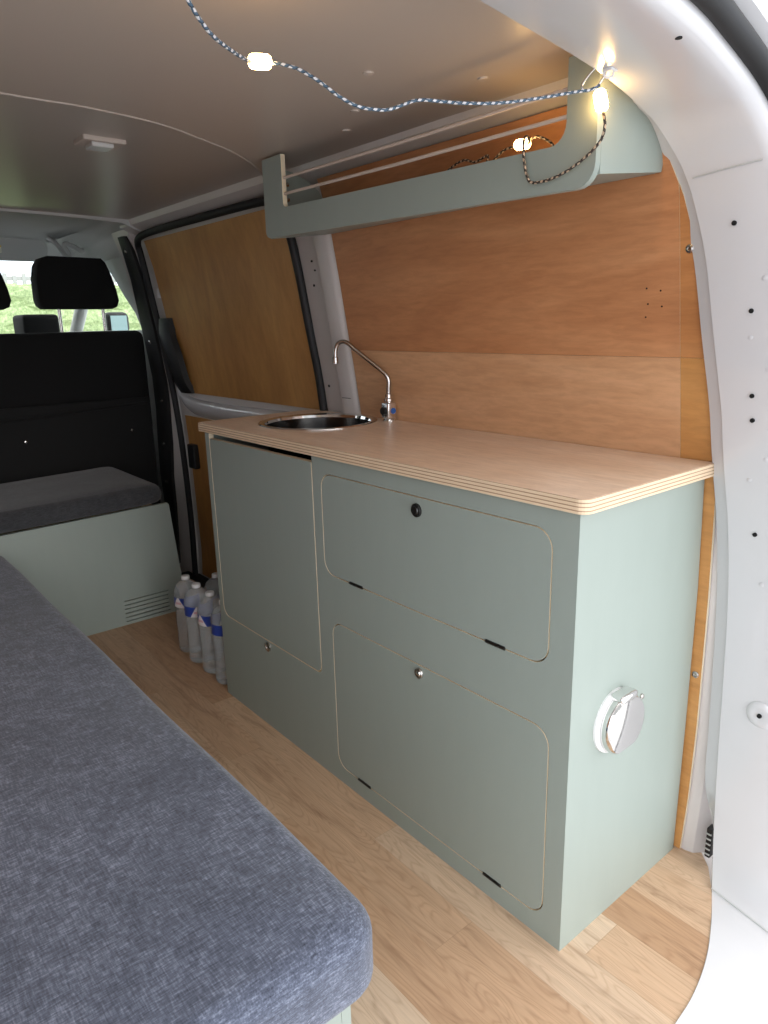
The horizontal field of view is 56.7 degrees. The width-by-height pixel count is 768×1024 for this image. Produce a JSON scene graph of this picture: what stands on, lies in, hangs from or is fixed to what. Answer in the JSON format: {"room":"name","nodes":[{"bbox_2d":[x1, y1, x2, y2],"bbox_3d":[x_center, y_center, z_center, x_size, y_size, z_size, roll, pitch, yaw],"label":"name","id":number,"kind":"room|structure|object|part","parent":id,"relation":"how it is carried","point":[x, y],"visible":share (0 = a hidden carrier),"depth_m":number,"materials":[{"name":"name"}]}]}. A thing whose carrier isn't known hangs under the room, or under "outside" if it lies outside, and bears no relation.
{"room":"vehicle interior","nodes":[
{"label":"vehicle interior","id":0,"kind":"room"},
{"bbox_2d":[0,397,160,504],"bbox_3d":[-1.719,-0.008,2.902,1.660,0.780,0.032,-13,19,-38],"label":"bulkhead","id":1,"kind":"object","parent":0,"point":[45,440],"visible":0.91,"depth_m":3.14,"materials":[{"name":"black"}]},
{"bbox_2d":[70,256,164,502],"bbox_3d":[-1.459,-0.605,3.796,0.267,1.700,1.470,-13,19,-38],"label":"wall","id":2,"kind":"structure","parent":0,"point":[116,267],"depth_m":3.42,"materials":[{"name":"grey plastic"}]},
{"bbox_2d":[0,238,47,261],"bbox_3d":[-1.824,-1.180,3.186,0.595,0.093,0.060,-13,19,-38],"label":"sun visor","id":3,"kind":"object","parent":2,"relation":"attached to","point":[11,249],"visible":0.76,"depth_m":3.29,"materials":[{"name":"grey plastic"}]},
{"bbox_2d":[0,261,64,333],"bbox_3d":[-2.418,-1.044,3.438,1.820,0.428,0.662,-13,19,-38],"label":"window","id":4,"kind":"structure","parent":2,"relation":"in","point":[16,275],"depth_m":3.81,"materials":[{"name":"clear glass"}]},
{"bbox_2d":[0,208,140,256],"bbox_3d":[-1.842,-1.068,2.709,1.560,0.168,1.095,-13,19,-38],"label":"trim","id":5,"kind":"structure","parent":2,"relation":"attached to","point":[14,223],"depth_m":2.90,"materials":[{"name":"grey plastic"}]},
{"bbox_2d":[80,273,141,330],"bbox_3d":[-1.466,-1.115,3.712,0.074,0.331,1.100,-13,19,-38],"label":"window","id":6,"kind":"structure","parent":2,"relation":"in","point":[122,317],"depth_m":3.68,"materials":[{"name":"clear glass"}]},
{"bbox_3d":[-1.393,-0.380,3.917,0.100,1.200,1.455,-13,19,-38],"label":"door trim","id":7,"kind":"part","parent":2,"relation":"part of","materials":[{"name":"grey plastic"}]},
{"bbox_2d":[181,571,208,587],"bbox_3d":[-0.429,0.408,2.843,0.300,0.024,1.420,-13,19,-38],"label":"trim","id":8,"kind":"structure","parent":2,"relation":"attached to","point":[201,579],"depth_m":3.23,"materials":[{"name":"black plastic"}]},
{"bbox_2d":[181,571,712,880],"bbox_3d":[-1.305,0.579,2.525,2.000,0.099,4.400,-13,19,-38],"label":"trim","id":9,"kind":"structure","parent":2,"relation":"attached to","point":[708,860],"depth_m":1.51,"materials":[{"name":"grey metal"}]},
{"bbox_2d":[13,314,59,332],"bbox_3d":[-2.401,-0.373,3.616,1.500,1.190,0.580,-13,19,-38],"label":"dashboard","id":10,"kind":"object","parent":9,"relation":"on","point":[27,323],"visible":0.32,"depth_m":3.64,"materials":[{"name":"black plastic"}]},
{"bbox_2d":[0,256,152,426],"bbox_3d":[-1.730,-0.417,3.282,1.137,1.415,0.600,-13,19,-38],"label":"seat","id":11,"kind":"object","parent":9,"relation":"on","point":[51,368],"visible":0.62,"depth_m":3.11,"materials":[{"name":"black fabric"}]},
{"bbox_3d":[-1.424,-0.845,3.131,0.015,0.125,0.015,-13,19,-38],"label":"headrest post","id":12,"kind":"part","parent":11,"relation":"part of","materials":[{"name":"silver metal"}]},
{"bbox_3d":[-1.587,-0.522,3.071,1.137,0.480,0.140,-13,19,-38],"label":"backrest","id":13,"kind":"part","parent":11,"relation":"part of","materials":[{"name":"black fabric"}]},
{"bbox_3d":[-1.278,-0.880,3.248,0.015,0.125,0.015,-13,19,-38],"label":"headrest post","id":14,"kind":"part","parent":11,"relation":"part of","materials":[{"name":"silver metal"}]},
{"bbox_2d":[0,0,573,219],"bbox_3d":[-0.790,-0.794,1.470,1.430,0.033,2.210,-13,19,-38],"label":"ceiling","id":15,"kind":"structure","parent":0,"point":[152,61],"depth_m":1.22,"materials":[{"name":"beige"}]},
{"bbox_2d":[74,134,125,151],"bbox_3d":[-0.638,-0.827,1.600,0.095,0.021,0.070,-13,19,-38],"label":"recessed light","id":16,"kind":"object","parent":15,"relation":"in","point":[91,142],"visible":1,"depth_m":1.58,"materials":[{"name":"beige plastic"}]},
{"bbox_2d":[350,109,359,112],"bbox_3d":[-0.056,-0.780,1.386,0.020,0.004,0.020,-13,19,-38],"label":"clip","id":17,"kind":"object","parent":15,"relation":"attached to","point":[354,110],"visible":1,"depth_m":1.38,"materials":[{"name":"beige plastic"}]},
{"bbox_2d":[363,71,373,75],"bbox_3d":[-0.026,-0.729,1.183,0.020,0.004,0.020,-13,19,-38],"label":"clip","id":18,"kind":"object","parent":15,"relation":"attached to","point":[366,73],"visible":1,"depth_m":1.18,"materials":[{"name":"beige plastic"}]},
{"bbox_2d":[186,0,607,183],"bbox_3d":[0.097,-0.578,0.988,0.376,0.184,0.855,5,16,24],"label":"string light","id":19,"kind":"object","parent":15,"relation":"hanging from","point":[256,61],"visible":0.94,"depth_m":0.95,"materials":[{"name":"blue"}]},
{"bbox_3d":[-0.151,-0.549,0.868,0.029,0.018,0.018,-6,16,-16],"label":"bulb","id":20,"kind":"part","parent":19,"relation":"part of","materials":[{"name":"white"}]},
{"bbox_3d":[0.238,-0.633,1.226,0.019,0.018,0.030,-13,19,-38],"label":"bulb","id":21,"kind":"part","parent":19,"relation":"part of","materials":[{"name":"white glass"}]},
{"bbox_3d":[0.316,-0.600,1.038,0.019,0.032,0.023,-13,19,-38],"label":"bulb","id":22,"kind":"part","parent":19,"relation":"part of","materials":[{"name":"white glass"}]},
{"bbox_2d":[477,77,488,81],"bbox_3d":[0.169,-0.738,1.214,0.020,0.004,0.020,-13,19,-38],"label":"clip","id":23,"kind":"object","parent":15,"relation":"attached to","point":[481,79],"visible":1,"depth_m":1.21,"materials":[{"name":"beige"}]},
{"bbox_2d":[87,611,711,1023],"bbox_3d":[-0.701,0.694,1.801,1.760,0.020,2.535,-13,19,-38],"label":"floor","id":24,"kind":"structure","parent":0,"point":[445,951],"depth_m":1.37,"materials":[{"name":"wood"}]},
{"bbox_2d":[0,502,181,635],"bbox_3d":[-1.566,0.254,2.623,1.478,0.450,0.600,-13,19,-38],"label":"box","id":25,"kind":"object","parent":24,"relation":"on","point":[103,572],"visible":0.69,"depth_m":2.66,"materials":[{"name":"green paint"}]},
{"bbox_2d":[0,467,160,533],"bbox_3d":[-1.575,0.018,2.533,1.420,0.103,0.558,-13,19,-38],"label":"bench cushion","id":26,"kind":"object","parent":25,"relation":"on","point":[40,501],"visible":1,"depth_m":2.65,"materials":[{"name":"grey fabric"}]},
{"bbox_2d":[174,574,194,652],"bbox_3d":[-0.686,0.353,2.503,0.091,0.275,0.091,-10,17,-30],"label":"water bottle","id":27,"kind":"object","parent":24,"relation":"on","point":[180,589],"visible":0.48,"depth_m":2.46,"materials":[{"name":"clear plastic"}]},
{"bbox_2d":[184,582,206,662],"bbox_3d":[-0.628,0.373,2.423,0.091,0.275,0.091,4,16,18],"label":"water bottle","id":28,"kind":"object","parent":24,"relation":"on","point":[192,597],"visible":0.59,"depth_m":2.38,"materials":[{"name":"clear plastic"}]},
{"bbox_2d":[197,590,219,673],"bbox_3d":[-0.563,0.392,2.347,0.091,0.275,0.091,-7,16,-19],"label":"water bottle","id":29,"kind":"object","parent":24,"relation":"on","point":[205,606],"visible":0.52,"depth_m":2.31,"materials":[{"name":"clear plastic"}]},
{"bbox_2d":[204,572,218,594],"bbox_3d":[-0.583,0.347,2.516,0.091,0.275,0.091,-13,19,-38],"label":"water bottle","id":30,"kind":"object","parent":24,"relation":"on","point":[212,583],"visible":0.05,"depth_m":2.46,"materials":[{"name":"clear plastic"}]},
{"bbox_2d":[210,600,226,684],"bbox_3d":[-0.502,0.410,2.273,0.091,0.275,0.091,-2,15,-1],"label":"water bottle","id":31,"kind":"object","parent":24,"relation":"on","point":[215,618],"visible":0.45,"depth_m":2.24,"materials":[{"name":"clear plastic"}]},
{"bbox_2d":[326,1005,350,1023],"bbox_3d":[-0.972,0.638,1.450,0.823,0.282,1.992,-13,19,-38],"label":"bed base","id":32,"kind":"object","parent":24,"relation":"on","point":[344,1017],"visible":0.02,"depth_m":0.94,"materials":[{"name":"green paint"}]},
{"bbox_2d":[0,556,372,1023],"bbox_3d":[-0.966,0.440,1.390,0.851,0.126,2.018,-13,19,-38],"label":"mattress","id":33,"kind":"object","parent":32,"relation":"on","point":[142,882],"visible":1,"depth_m":0.95,"materials":[{"name":"blue fabric"}]},
{"bbox_3d":[-0.363,0.822,0.723,0.792,0.272,0.015,-13,19,-38],"label":"panel","id":34,"kind":"part","parent":32,"relation":"part of","materials":[{"name":"green paint"}]},
{"bbox_3d":[-0.677,0.569,1.701,0.015,0.272,1.970,-13,19,-38],"label":"panel","id":35,"kind":"part","parent":32,"relation":"part of","materials":[{"name":"green paint"}]},
{"bbox_2d":[205,432,704,950],"bbox_3d":[0.065,0.249,1.762,0.406,0.823,1.293,-13,19,-38],"label":"base cabinet","id":36,"kind":"object","parent":24,"relation":"on","point":[504,681],"visible":0.98,"depth_m":1.37,"materials":[{"name":"green paint"}]},
{"bbox_3d":[-0.336,0.131,2.245,0.381,0.823,0.015,-13,19,-38],"label":"panel","id":37,"kind":"part","parent":36,"relation":"part of","materials":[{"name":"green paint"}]},
{"bbox_3d":[-0.317,0.094,1.888,0.015,0.530,0.508,-13,19,-38],"label":"door","id":38,"kind":"part","parent":36,"relation":"part of","materials":[{"name":"green paint"}]},
{"bbox_3d":[0.071,0.084,1.398,0.015,0.235,0.639,-13,19,-38],"label":"flap door","id":39,"kind":"part","parent":36,"relation":"part of","materials":[{"name":"green paint"}]},
{"bbox_3d":[0.090,0.499,1.498,0.015,0.384,0.627,-13,19,-38],"label":"flap door","id":40,"kind":"part","parent":36,"relation":"part of","materials":[{"name":"green paint"}]},
{"bbox_2d":[198,409,713,514],"bbox_3d":[0.037,-0.160,1.653,0.398,0.025,1.294,-13,19,-38],"label":"countertop","id":41,"kind":"structure","parent":36,"relation":"on","point":[578,479],"depth_m":1.36,"materials":[{"name":"brown wood"}]},
{"bbox_2d":[258,413,376,459],"bbox_3d":[-0.179,-0.179,1.974,0.326,0.152,0.326,-13,19,-38],"label":"sink","id":42,"kind":"object","parent":41,"relation":"in","point":[312,421],"visible":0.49,"depth_m":2.06,"materials":[{"name":"silver metal"}]},
{"bbox_2d":[332,339,395,421],"bbox_3d":[-0.056,-0.356,1.927,0.178,0.218,0.042,2,15,14],"label":"tap","id":43,"kind":"object","parent":41,"relation":"on","point":[388,410],"visible":1,"depth_m":1.92,"materials":[{"name":"silver metal"}]},
{"bbox_3d":[-0.060,-0.386,1.927,0.163,0.161,0.012,4,16,18],"label":"spout","id":44,"kind":"part","parent":43,"relation":"part of","materials":[{"name":"silver metal"}]},
{"bbox_3d":[-0.002,-0.273,1.923,0.010,0.020,0.020,-13,19,-38],"label":"lever","id":45,"kind":"part","parent":43,"relation":"part of","materials":[{"name":"black plastic"}]},
{"bbox_3d":[0.462,0.359,1.315,0.384,0.823,0.015,-13,19,-38],"label":"panel","id":46,"kind":"part","parent":36,"relation":"part of","materials":[{"name":"green paint"}]},
{"bbox_2d":[734,0,767,47],"bbox_3d":[0.096,0.232,0.664,2.156,1.945,0.323,-13,19,-38],"label":"trim","id":47,"kind":"structure","parent":0,"point":[755,11],"depth_m":0.94,"materials":[{"name":"grey paint"}]},
{"bbox_2d":[480,0,767,1023],"bbox_3d":[0.424,0.123,1.042,1.008,1.805,0.449,-13,19,-38],"label":"trim","id":48,"kind":"structure","parent":47,"relation":"attached to","point":[707,112],"depth_m":1.18,"materials":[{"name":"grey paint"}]},
{"bbox_2d":[602,67,617,78],"bbox_3d":[0.314,-0.609,0.989,0.016,0.013,0.016,-13,19,-38],"label":"hook","id":49,"kind":"object","parent":48,"relation":"attached to","point":[609,70],"visible":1,"depth_m":0.99,"materials":[{"name":"white plastic"}]},
{"bbox_2d":[581,68,606,91],"bbox_3d":[0.293,-0.606,0.992,0.036,0.036,0.004,0,15,5],"label":"carabiner","id":50,"kind":"object","parent":49,"relation":"hanging from","point":[593,69],"visible":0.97,"depth_m":0.99,"materials":[{"name":"silver metal"}]},
{"bbox_2d":[690,0,767,99],"bbox_3d":[0.445,0.150,0.937,0.906,1.597,0.302,-13,19,-38],"label":"trim","id":51,"kind":"structure","parent":48,"relation":"attached to","point":[726,16],"depth_m":0.93,"materials":[{"name":"black rubber"}]},
{"bbox_3d":[-0.133,-0.199,2.225,0.288,1.660,2.380,-13,19,-38],"label":"wall","id":52,"kind":"structure","parent":0,"visible":0},
{"bbox_2d":[46,236,84,256],"bbox_3d":[-1.462,-1.216,3.274,0.159,0.101,0.044,-8,16,-23],"label":"handle","id":53,"kind":"object","parent":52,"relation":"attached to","point":[65,252],"visible":0.97,"depth_m":3.26,"materials":[{"name":"grey plastic"}]},
{"bbox_2d":[46,221,120,261],"bbox_3d":[-1.290,-1.175,3.159,0.180,0.102,1.030,-13,19,-38],"label":"trim","id":54,"kind":"structure","parent":52,"relation":"attached to","point":[95,245],"depth_m":3.16,"materials":[{"name":"grey plastic"}]},
{"bbox_2d":[118,236,180,563],"bbox_3d":[-0.997,-0.438,3.155,0.132,1.445,0.274,-1,15,1],"label":"door pillar","id":55,"kind":"structure","parent":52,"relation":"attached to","point":[160,384],"depth_m":3.10,"materials":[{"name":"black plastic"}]},
{"bbox_2d":[111,230,198,573],"bbox_3d":[-0.953,-0.435,3.169,0.288,1.510,0.195,-13,19,-38],"label":"trim","id":56,"kind":"structure","parent":52,"relation":"attached to","point":[184,535],"depth_m":3.24,"materials":[{"name":"grey"}]},
{"bbox_2d":[141,206,319,578],"bbox_3d":[-0.566,-0.297,2.671,0.163,1.482,1.145,-13,19,-38],"label":"door","id":57,"kind":"structure","parent":52,"relation":"in","point":[232,332],"depth_m":2.52,"materials":[{"name":"brown wood"}]},
{"bbox_3d":[-0.851,-0.639,2.917,0.090,0.300,0.142,-13,19,-38],"label":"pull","id":58,"kind":"part","parent":57,"relation":"part of","materials":[{"name":"black plastic"}]},
{"bbox_3d":[-0.529,-0.408,2.639,0.042,0.181,1.060,-13,19,-38],"label":"rail","id":59,"kind":"part","parent":57,"relation":"part of","materials":[{"name":"grey paint"}]},
{"bbox_2d":[134,196,327,575],"bbox_3d":[-0.579,-0.300,2.630,0.167,1.470,1.146,-13,19,-38],"label":"trim","id":60,"kind":"structure","parent":52,"relation":"attached to","point":[256,202],"depth_m":2.46,"materials":[{"name":"black rubber"}]},
{"bbox_2d":[295,189,360,413],"bbox_3d":[-0.149,-0.177,2.165,0.177,1.450,0.202,-13,19,-38],"label":"van pillar","id":61,"kind":"structure","parent":52,"relation":"attached to","point":[317,254],"depth_m":2.05,"materials":[{"name":"grey metal"}]},
{"bbox_2d":[120,78,567,234],"bbox_3d":[-0.276,-0.948,2.007,0.155,0.094,2.210,-13,19,-38],"label":"trim","id":62,"kind":"structure","parent":52,"relation":"attached to","point":[252,188],"depth_m":1.63,"materials":[{"name":"grey"}]},
{"bbox_2d":[317,106,715,848],"bbox_3d":[0.238,-0.071,1.683,0.152,1.466,1.050,-13,19,-38],"label":"lining","id":63,"kind":"object","parent":52,"relation":"attached to","point":[604,273],"visible":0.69,"depth_m":1.47,"materials":[{"name":"brown wood"}]},
{"bbox_2d":[262,56,662,238],"bbox_3d":[0.083,-0.697,1.474,0.192,0.199,0.963,-13,19,-38],"label":"shelf","id":64,"kind":"object","parent":63,"relation":"attached to","point":[630,147],"visible":0.95,"depth_m":1.23,"materials":[{"name":"green paint"}]},
{"bbox_3d":[-0.215,-0.788,1.831,0.180,0.169,0.012,-13,19,-38],"label":"panel","id":65,"kind":"part","parent":64,"relation":"part of","materials":[{"name":"green paint"}]},
{"bbox_3d":[0.023,-0.688,1.405,0.007,0.011,0.819,-13,19,-38],"label":"elastic cord","id":66,"kind":"part","parent":64,"relation":"part of","materials":[{"name":"white fabric"}]},
{"bbox_3d":[0.022,-0.723,1.395,0.007,0.009,0.819,-13,19,-38],"label":"elastic cord","id":67,"kind":"part","parent":64,"relation":"part of","materials":[{"name":"white fabric"}]},
{"bbox_3d":[0.392,-0.614,1.121,0.180,0.169,0.012,-13,19,-38],"label":"panel","id":68,"kind":"part","parent":64,"relation":"part of","materials":[{"name":"green paint"}]},
{"bbox_3d":[0.182,-0.570,1.562,0.099,0.436,0.978,-13,19,-38],"label":"panel","id":69,"kind":"part","parent":63,"relation":"part of","materials":[{"name":"brown wood"}]},
{"bbox_3d":[0.255,0.125,1.795,0.060,1.029,0.978,-13,19,-38],"label":"panel","id":70,"kind":"part","parent":63,"relation":"part of","materials":[{"name":"brown wood"}]},
{"bbox_3d":[0.532,-0.405,1.206,0.056,0.284,0.061,-13,19,-38],"label":"edge panel","id":71,"kind":"part","parent":63,"relation":"part of","materials":[{"name":"brown wood"}]},
{"bbox_3d":[0.591,0.221,1.402,0.060,1.029,0.072,-13,19,-38],"label":"edge panel","id":72,"kind":"part","parent":63,"relation":"part of","materials":[{"name":"brown wood"}]},
{"bbox_2d":[681,519,716,852],"bbox_3d":[0.602,0.107,1.358,0.188,1.280,0.067,-2,15,-1],"label":"trim","id":73,"kind":"structure","parent":52,"relation":"attached to","point":[698,818],"depth_m":1.46,"materials":[{"name":"grey"}]},
{"bbox_2d":[704,824,713,857],"bbox_3d":[0.680,0.686,1.483,0.024,0.070,0.012,-13,19,-38],"label":"air vent","id":74,"kind":"object","parent":52,"relation":"attached to","point":[708,853],"visible":0.88,"depth_m":1.48,"materials":[{"name":"black plastic"}]},
{"label":"outside","id":75,"kind":"structure","parent":0,"visible":0},
{"bbox_3d":[-0.308,1.153,2.179,18.000,0.120,26.000,-13,19,-38],"label":"ground","id":76,"kind":"structure","parent":75,"visible":0},
{"bbox_2d":[65,309,73,331],"bbox_3d":[-5.152,-1.605,8.538,13.350,2.210,0.895,-13,19,-38],"label":"hedge","id":77,"kind":"object","parent":76,"relation":"on","point":[68,312],"visible":0.02,"depth_m":8.91,"materials":[{"name":"green plant"}]}
]}

